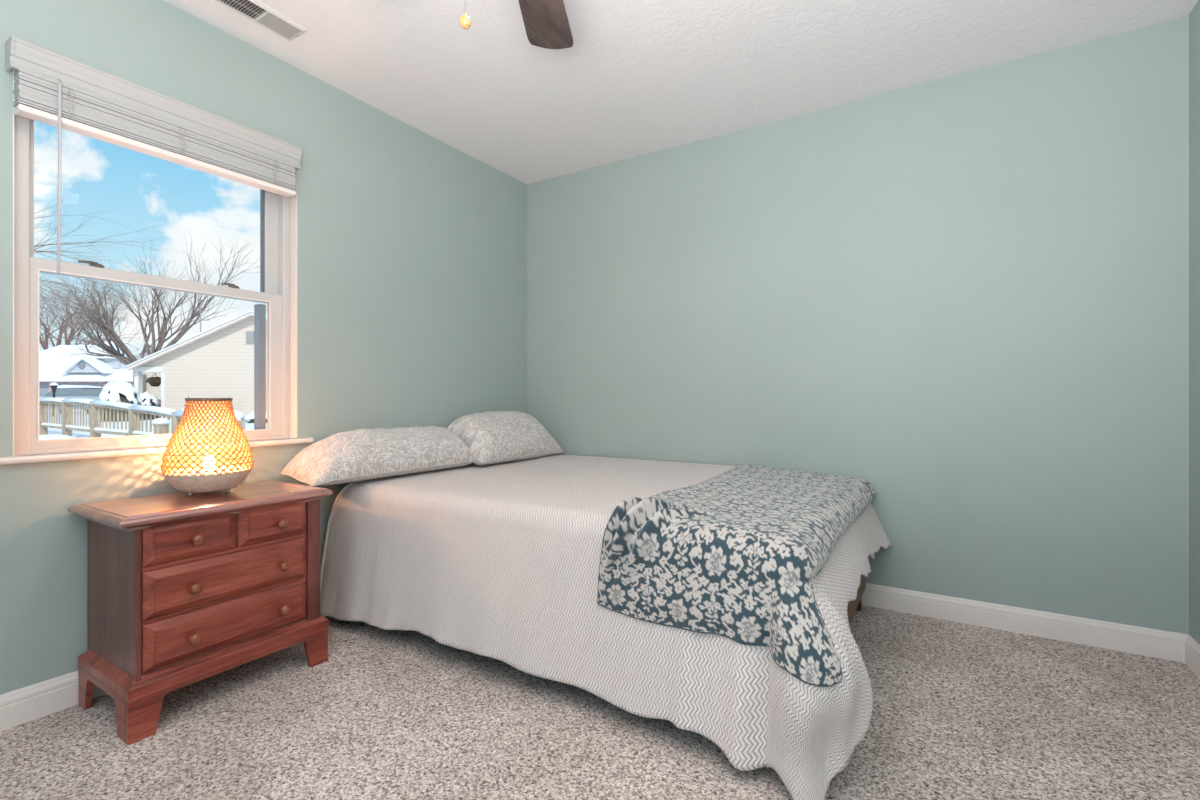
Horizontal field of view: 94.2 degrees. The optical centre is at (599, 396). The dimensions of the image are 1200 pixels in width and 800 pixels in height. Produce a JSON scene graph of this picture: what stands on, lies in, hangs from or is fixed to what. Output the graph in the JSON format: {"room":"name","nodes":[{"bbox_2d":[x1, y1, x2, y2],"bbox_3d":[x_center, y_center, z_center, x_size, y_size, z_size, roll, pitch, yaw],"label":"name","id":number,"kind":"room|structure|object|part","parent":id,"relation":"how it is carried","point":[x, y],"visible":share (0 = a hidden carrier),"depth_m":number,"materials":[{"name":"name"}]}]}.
{"room":"bedroom","nodes":[
{"label":"bedroom","id":0,"kind":"room"},
{"bbox_2d":[0,0,526,694],"bbox_3d":[-1.573,-0.220,2.188,0.150,2.440,4.090,0,0,32],"label":"wall","id":1,"kind":"structure","parent":0,"point":[412,247],"depth_m":2.53,"materials":[{"name":"green paint"}]},
{"bbox_2d":[13,69,296,455],"bbox_3d":[-1.620,-0.415,2.111,0.148,1.230,0.877,0,0,32],"label":"trim","id":2,"kind":"structure","parent":1,"relation":"attached to","point":[293,199],"depth_m":2.45,"materials":[{"name":"white paint"}]},
{"bbox_2d":[0,72,312,464],"bbox_3d":[-1.606,-0.411,2.091,0.167,1.229,1.007,0,0,32],"label":"window","id":3,"kind":"structure","parent":1,"relation":"in","point":[274,208],"depth_m":1.98,"materials":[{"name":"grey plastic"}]},
{"bbox_3d":[-1.741,-0.459,1.899,0.013,0.013,0.053,0,0,14],"label":"lever","id":4,"kind":"part","parent":3,"relation":"part of","materials":[{"name":"brown metal"}]},
{"bbox_2d":[5,36,301,271],"bbox_3d":[-1.533,-0.729,2.037,0.075,0.682,0.877,0,0,32],"label":"window blind","id":5,"kind":"object","parent":3,"relation":"attached to","point":[51,88],"visible":1,"depth_m":1.92,"materials":[{"name":"grey"}]},
{"bbox_3d":[-1.675,-0.931,1.767,0.007,0.106,0.022,0,0,32],"label":"ladder cord","id":6,"kind":"part","parent":5,"relation":"part of","materials":[{"name":"white fabric"}]},
{"bbox_3d":[-1.542,-0.870,2.039,0.057,0.020,0.837,0,0,32],"label":"rail","id":7,"kind":"part","parent":5,"relation":"part of","materials":[{"name":"white paint"}]},
{"bbox_3d":[-1.515,-0.931,2.027,0.007,0.106,0.022,0,0,32],"label":"ladder cord","id":8,"kind":"part","parent":5,"relation":"part of","materials":[{"name":"white fabric"}]},
{"bbox_3d":[-1.341,-0.930,2.307,0.007,0.106,0.022,0,0,32],"label":"ladder cord","id":9,"kind":"part","parent":5,"relation":"part of","materials":[{"name":"white fabric"}]},
{"bbox_3d":[-1.644,-0.705,2.136,0.028,0.590,0.834,0,0,32],"label":"sash","id":10,"kind":"part","parent":3,"relation":"part of","materials":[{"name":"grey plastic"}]},
{"bbox_3d":[-1.618,-0.138,2.114,0.028,0.619,0.817,0,0,32],"label":"sash","id":11,"kind":"part","parent":3,"relation":"part of","materials":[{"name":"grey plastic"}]},
{"bbox_3d":[-1.571,0.192,2.069,0.084,0.023,1.007,0,0,32],"label":"sill","id":12,"kind":"part","parent":3,"relation":"part of","materials":[{"name":"white paint"}]},
{"bbox_2d":[0,614,325,731],"bbox_3d":[-1.503,0.948,2.145,0.014,0.105,3.850,0,0,32],"label":"baseboard","id":13,"kind":"structure","parent":1,"relation":"attached to","point":[20,706],"depth_m":1.74,"materials":[{"name":"white paint"}]},
{"bbox_2d":[0,605,1199,799],"bbox_3d":[-0.165,1.050,1.315,3.463,0.100,4.090,0,0,32],"label":"floor","id":14,"kind":"structure","parent":0,"point":[961,711],"depth_m":1.64,"materials":[{"name":"carpet"}]},
{"bbox_2d":[68,481,332,744],"bbox_3d":[-1.353,0.672,1.950,0.440,0.655,0.644,0,0,32],"label":"chest","id":15,"kind":"object","parent":14,"relation":"on","point":[183,590],"visible":1,"depth_m":1.77,"materials":[{"name":"brown wood"}]},
{"bbox_3d":[-1.276,0.440,1.747,0.026,0.126,0.252,0,0,32],"label":"drawer","id":16,"kind":"part","parent":15,"relation":"part of","materials":[{"name":"brown wood"}]},
{"bbox_3d":[-1.253,0.748,1.726,0.034,0.034,0.034,0,0,32],"label":"knob","id":17,"kind":"part","parent":15,"relation":"part of","materials":[{"name":"brown wood"}]},
{"bbox_3d":[-1.253,0.593,1.726,0.034,0.034,0.034,0,0,32],"label":"knob","id":18,"kind":"part","parent":15,"relation":"part of","materials":[{"name":"brown wood"}]},
{"bbox_3d":[-1.249,0.444,1.732,0.034,0.034,0.034,0,0,32],"label":"knob","id":19,"kind":"part","parent":15,"relation":"part of","materials":[{"name":"brown wood"}]},
{"bbox_3d":[-1.363,0.850,1.965,0.406,0.056,0.613,0,0,32],"label":"moulding","id":20,"kind":"part","parent":15,"relation":"part of","materials":[{"name":"brown wood"}]},
{"bbox_2d":[161,396,253,495],"bbox_3d":[-1.404,0.170,2.005,0.274,0.349,0.274,0,0,-25],"label":"table lamp","id":21,"kind":"object","parent":15,"relation":"on","point":[207,477],"visible":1,"depth_m":1.94,"materials":[{"name":"orange wicker"}]},
{"bbox_3d":[-1.404,0.297,2.005,0.260,0.070,0.260,0,0,32],"label":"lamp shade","id":22,"kind":"part","parent":21,"relation":"part of","materials":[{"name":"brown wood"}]},
{"bbox_3d":[-1.404,0.243,2.005,0.038,0.074,0.038,0,0,32],"label":"bulb","id":23,"kind":"part","parent":21,"relation":"part of","materials":[{"name":"beige glass"}]},
{"bbox_3d":[-1.221,0.588,1.855,0.004,0.166,0.496,0,0,32],"label":"drawer rail","id":24,"kind":"part","parent":15,"relation":"part of","materials":[{"name":"brown wood"}]},
{"bbox_3d":[-1.212,0.744,1.850,0.026,0.142,0.494,0,0,32],"label":"drawer","id":25,"kind":"part","parent":15,"relation":"part of","materials":[{"name":"brown wood"}]},
{"bbox_3d":[-1.212,0.589,1.850,0.026,0.143,0.494,0,0,32],"label":"drawer","id":26,"kind":"part","parent":15,"relation":"part of","materials":[{"name":"brown wood"}]},
{"bbox_3d":[-1.143,0.440,1.961,0.026,0.126,0.232,0,0,32],"label":"drawer","id":27,"kind":"part","parent":15,"relation":"part of","materials":[{"name":"brown wood"}]},
{"bbox_3d":[-1.112,0.444,1.953,0.034,0.034,0.034,0,0,32],"label":"knob","id":28,"kind":"part","parent":15,"relation":"part of","materials":[{"name":"brown wood"}]},
{"bbox_3d":[-1.109,0.748,1.959,0.034,0.034,0.034,0,0,32],"label":"knob","id":29,"kind":"part","parent":15,"relation":"part of","materials":[{"name":"brown wood"}]},
{"bbox_3d":[-1.109,0.593,1.959,0.034,0.034,0.034,0,0,32],"label":"knob","id":30,"kind":"part","parent":15,"relation":"part of","materials":[{"name":"brown wood"}]},
{"bbox_2d":[847,575,865,625],"bbox_3d":[0.026,0.843,2.612,2.062,0.315,1.355,0,0,32],"label":"frame","id":31,"kind":"object","parent":14,"relation":"on","point":[856,605],"visible":0.02,"depth_m":2.42,"materials":[{"name":"brown wood"}]},
{"bbox_3d":[1.195,0.863,2.637,0.077,0.274,0.056,0,0,32],"label":"leg","id":32,"kind":"part","parent":31,"relation":"part of","materials":[{"name":"brown wood"}]},
{"bbox_3d":[0.019,0.539,2.622,2.056,0.290,1.391,0,0,32],"label":"mattress","id":33,"kind":"object","parent":31,"relation":"on","visible":0},
{"bbox_2d":[320,454,891,799],"bbox_3d":[0.047,0.682,2.497,2.238,0.626,1.580,0,0,32],"label":"bedspread","id":34,"kind":"object","parent":33,"relation":"on","point":[500,561],"visible":0.67,"depth_m":1.90,"materials":[{"name":"fabric"}]},
{"bbox_2d":[281,426,473,485],"bbox_3d":[-1.010,0.258,2.692,0.246,0.225,0.935,0,0,32],"label":"pillow","id":35,"kind":"object","parent":34,"relation":"on","point":[359,454],"visible":1,"depth_m":2.52,"materials":[{"name":"beige fabric"}]},
{"bbox_2d":[447,411,565,464],"bbox_3d":[-0.547,0.228,3.348,0.307,0.284,0.768,0,0,32],"label":"pillow","id":36,"kind":"object","parent":34,"relation":"on","point":[500,436],"visible":0.89,"depth_m":3.15,"materials":[{"name":"beige fabric"}]},
{"bbox_2d":[597,464,875,686],"bbox_3d":[0.643,0.525,2.135,0.738,0.328,1.543,0,0,32],"label":"throw blanket","id":37,"kind":"object","parent":34,"relation":"on","point":[737,554],"visible":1,"depth_m":1.63,"materials":[{"name":"blue fabric"}]},
{"bbox_2d":[164,0,1197,184],"bbox_3d":[-0.165,-1.490,1.315,3.463,0.100,4.090,0,0,32],"label":"ceiling","id":38,"kind":"structure","parent":0,"point":[636,78],"depth_m":2.35,"materials":[{"name":"white paint"}]},
{"bbox_2d":[215,0,307,40],"bbox_3d":[-1.273,-1.435,2.099,0.128,0.009,0.287,0,0,32],"label":"ceiling vent","id":39,"kind":"object","parent":38,"relation":"in","point":[256,11],"visible":1,"depth_m":2.11,"materials":[{"name":"white metal"}]},
{"bbox_2d":[459,0,572,48],"bbox_3d":[-0.234,-1.139,1.341,1.119,0.600,1.116,0,0,32],"label":"ceiling fan","id":40,"kind":"object","parent":38,"relation":"hanging from","point":[546,23],"visible":1,"depth_m":1.79,"materials":[{"name":"brown wood"}]},
{"bbox_3d":[-0.179,-1.208,1.727,0.155,0.021,0.416,0,0,4],"label":"blade","id":41,"kind":"part","parent":40,"relation":"part of","materials":[{"name":"brown wood"}]},
{"bbox_2d":[527,15,1188,633],"bbox_3d":[0.894,-0.220,2.995,3.193,2.440,0.120,0,0,32],"label":"wall","id":42,"kind":"structure","parent":0,"point":[962,297],"depth_m":2.54,"materials":[{"name":"green paint"}]},
{"bbox_2d":[862,583,1188,662],"bbox_3d":[0.858,0.948,2.938,3.193,0.105,0.014,0,0,32],"label":"baseboard","id":43,"kind":"structure","parent":42,"relation":"attached to","point":[1155,643],"depth_m":2.34,"materials":[{"name":"white paint"}]},
{"bbox_2d":[1189,0,1199,644],"bbox_3d":[1.256,-0.220,0.435,0.120,2.440,4.090,0,0,32],"label":"wall","id":44,"kind":"structure","parent":0,"point":[1194,16],"depth_m":2.05,"materials":[{"name":"green paint"}]},
{"bbox_2d":[1185,635,1199,678],"bbox_3d":[1.199,0.948,0.470,0.014,0.105,3.850,0,0,32],"label":"baseboard","id":45,"kind":"structure","parent":44,"relation":"attached to","point":[1192,648],"depth_m":2.04,"materials":[{"name":"white paint"}]},
{"label":"outside","id":46,"kind":"structure","parent":0,"visible":0},
{"bbox_2d":[39,409,266,437],"bbox_3d":[-41.289,0.911,52.611,120.000,0.099,160.000,0,0,32],"label":"ground","id":47,"kind":"structure","parent":46,"point":[248,426],"depth_m":16.26,"materials":[{"name":"white snow"}]},
{"bbox_2d":[50,382,57,415],"bbox_3d":[-25.441,0.125,26.000,0.320,1.650,0.304,0,0,32],"label":"lamp post","id":48,"kind":"object","parent":47,"relation":"on","point":[53,385],"visible":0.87,"depth_m":25.96,"materials":[{"name":"grey metal"}]},
{"bbox_2d":[39,434,76,439],"bbox_3d":[-8.348,0.740,8.294,1.630,0.355,2.058,0,0,32],"label":"snow drift","id":49,"kind":"object","parent":47,"relation":"on","point":[50,436],"visible":0.07,"depth_m":8.36,"materials":[{"name":"white snow"}]},
{"bbox_2d":[39,385,102,412],"bbox_3d":[-28.087,0.130,30.000,4.445,1.540,1.700,0,0,0],"label":"parked car","id":50,"kind":"object","parent":47,"relation":"on","point":[62,391],"visible":0.31,"depth_m":29.28,"materials":[{"name":"silver metal"}]},
{"bbox_2d":[39,342,146,396],"bbox_3d":[-46.452,-2.113,52.200,17.204,6.025,9.600,0,0,0],"label":"house","id":51,"kind":"structure","parent":47,"relation":"on","point":[89,370],"depth_m":48.15,"materials":[{"name":"grey"}]},
{"bbox_3d":[-49.136,-0.143,48.000,3.472,2.085,0.100,0,0,0],"label":"garage door","id":52,"kind":"part","parent":51,"relation":"part of","materials":[{"name":"white"}]},
{"bbox_3d":[-44.985,-0.143,48.000,3.764,2.085,0.100,0,0,0],"label":"garage door","id":53,"kind":"part","parent":51,"relation":"part of","materials":[{"name":"white"}]},
{"bbox_2d":[78,362,84,368],"bbox_3d":[-44.281,-2.710,47.685,0.600,0.600,0.130,0,0,0],"label":"round vent","id":54,"kind":"object","parent":51,"relation":"attached to","point":[81,365],"depth_m":47.62,"materials":[{"name":"grey stone"}]},
{"bbox_2d":[39,276,156,353],"bbox_3d":[-56.811,-7.331,60.358,20.565,16.663,19.629,0,0,32],"label":"bare tree","id":55,"kind":"object","parent":47,"relation":"on","point":[44,344],"visible":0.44,"depth_m":59.25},
{"bbox_2d":[39,257,179,386],"bbox_3d":[-30.733,-3.692,34.129,10.417,9.384,6.403,0,0,28],"label":"bare tree","id":56,"kind":"object","parent":47,"relation":"on","point":[109,332],"visible":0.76,"depth_m":33.81,"materials":[{"name":"brown plant"}]},
{"bbox_2d":[34,163,184,320],"bbox_3d":[-11.623,-2.482,11.007,5.510,6.965,2.967,0,0,-1],"label":"bare tree","id":57,"kind":"object","parent":47,"relation":"on","point":[79,242],"visible":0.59,"depth_m":10.99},
{"bbox_2d":[99,380,142,421],"bbox_3d":[-17.619,0.696,20.501,1.414,2.696,1.299,0,0,32],"label":"shrub","id":58,"kind":"object","parent":47,"relation":"on","point":[119,391],"visible":0.47,"depth_m":20.20,"materials":[{"name":"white plant"}]},
{"bbox_2d":[39,398,244,436],"bbox_3d":[-11.492,0.470,12.060,15.563,0.961,0.231,0,0,34],"label":"deck railing","id":59,"kind":"object","parent":47,"relation":"on","point":[135,412],"visible":0.63,"depth_m":10.74,"materials":[{"name":"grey wood"}]},
{"bbox_3d":[-12.977,0.501,13.000,0.130,0.897,0.130,0,0,32],"label":"post","id":60,"kind":"part","parent":59,"relation":"part of","materials":[{"name":"brown wood"}]},
{"bbox_3d":[-11.462,0.505,12.000,0.130,0.889,0.130,0,0,32],"label":"post","id":61,"kind":"part","parent":59,"relation":"part of","materials":[{"name":"brown wood"}]},
{"bbox_3d":[-11.492,0.665,12.060,15.431,0.050,0.185,0,0,34],"label":"rail","id":62,"kind":"part","parent":59,"relation":"part of","materials":[{"name":"brown wood"}]},
{"bbox_3d":[-9.900,0.518,10.950,0.130,0.863,0.130,0,0,32],"label":"post","id":63,"kind":"part","parent":59,"relation":"part of","materials":[{"name":"brown wood"}]},
{"bbox_3d":[-8.259,0.558,9.900,0.130,0.784,0.130,0,0,32],"label":"post","id":64,"kind":"part","parent":59,"relation":"part of","materials":[{"name":"brown wood"}]},
{"bbox_3d":[-11.492,0.248,12.060,15.431,0.339,0.185,0,0,34],"label":"handrail","id":65,"kind":"part","parent":59,"relation":"part of","materials":[{"name":"brown wood"}]},
{"bbox_3d":[-6.693,0.596,8.850,0.130,0.708,0.130,0,0,32],"label":"post","id":66,"kind":"part","parent":59,"relation":"part of","materials":[{"name":"brown wood"}]},
{"bbox_3d":[-5.060,0.639,7.800,0.130,0.622,0.130,0,0,32],"label":"post","id":67,"kind":"part","parent":59,"relation":"part of","materials":[{"name":"white wood"}]},
{"bbox_2d":[139,391,160,419],"bbox_3d":[-18.147,0.738,22.280,0.986,1.957,0.980,0,0,32],"label":"shrub","id":68,"kind":"object","parent":47,"relation":"on","point":[148,399],"visible":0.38,"depth_m":22.14,"materials":[{"name":"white plant"}]},
{"bbox_2d":[137,341,167,355],"bbox_3d":[-59.421,-2.168,76.900,6.280,10.437,7.347,0,0,32],"label":"house","id":69,"kind":"structure","parent":47,"relation":"on","point":[150,342],"depth_m":74.01,"materials":[{"name":"grey"}]},
{"bbox_2d":[152,418,169,433],"bbox_3d":[-6.373,0.618,8.100,0.216,0.625,0.216,0,0,32],"label":"post","id":70,"kind":"object","parent":47,"relation":"on","point":[160,425],"visible":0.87,"depth_m":8.03,"materials":[{"name":"brown wood"}]},
{"bbox_2d":[93,230,259,355],"bbox_3d":[-23.550,-4.160,31.383,9.189,10.321,4.956,0,0,-1],"label":"bare tree","id":71,"kind":"object","parent":47,"relation":"on","point":[162,334],"visible":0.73,"depth_m":30.90,"materials":[{"name":"brown plant"}]},
{"bbox_2d":[126,304,266,418],"bbox_3d":[-15.345,-1.380,25.950,9.556,4.740,8.700,0,0,0],"label":"house","id":72,"kind":"structure","parent":47,"relation":"on","point":[217,361],"depth_m":22.00,"materials":[{"name":"beige"}]},
{"bbox_3d":[-18.290,-0.039,22.100,0.166,1.878,0.200,0,0,0],"label":"porch post","id":73,"kind":"part","parent":72,"relation":"part of","materials":[{"name":"white wood"}]},
{"bbox_2d":[142,374,145,392],"bbox_3d":[-19.731,-0.473,24.075,0.150,1.032,0.150,0,0,0],"label":"shutter","id":74,"kind":"object","parent":72,"relation":"hanging from","point":[143,375],"depth_m":24.03,"materials":[{"name":"grey"}]},
{"bbox_2d":[146,373,160,386],"bbox_3d":[-18.332,-0.712,22.996,0.669,0.564,0.599,0,0,32],"label":"hanging basket","id":75,"kind":"object","parent":72,"relation":"hanging from","point":[153,381],"visible":0.84,"depth_m":22.84,"materials":[{"name":"brown wicker"}]},
{"bbox_2d":[148,381,160,386],"bbox_3d":[-18.342,-0.535,23.000,0.480,0.210,0.480,0,0,32],"label":"pot","id":76,"kind":"object","parent":75,"relation":"on","point":[152,383],"depth_m":22.86,"materials":[{"name":"brown wicker"}]},
{"bbox_2d":[246,332,253,342],"bbox_3d":[-13.781,-2.349,22.020,0.291,0.452,0.160,0,0,0],"label":"gable vent","id":77,"kind":"object","parent":72,"relation":"attached to","point":[249,335],"depth_m":21.94,"materials":[{"name":"grey"}]},
{"bbox_2d":[225,410,244,419],"bbox_3d":[-13.079,0.829,19.802,0.943,0.745,0.934,0,0,32],"label":"shrub","id":78,"kind":"object","parent":47,"relation":"on","point":[238,414],"visible":0.17,"depth_m":19.74,"materials":[{"name":"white plant"}]},
{"bbox_2d":[244,411,266,422],"bbox_3d":[-12.096,0.819,19.795,0.908,0.747,0.892,0,0,32],"label":"shrub","id":79,"kind":"object","parent":47,"relation":"on","point":[249,418],"visible":0.25,"depth_m":19.47,"materials":[{"name":"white plant"}]}
]}

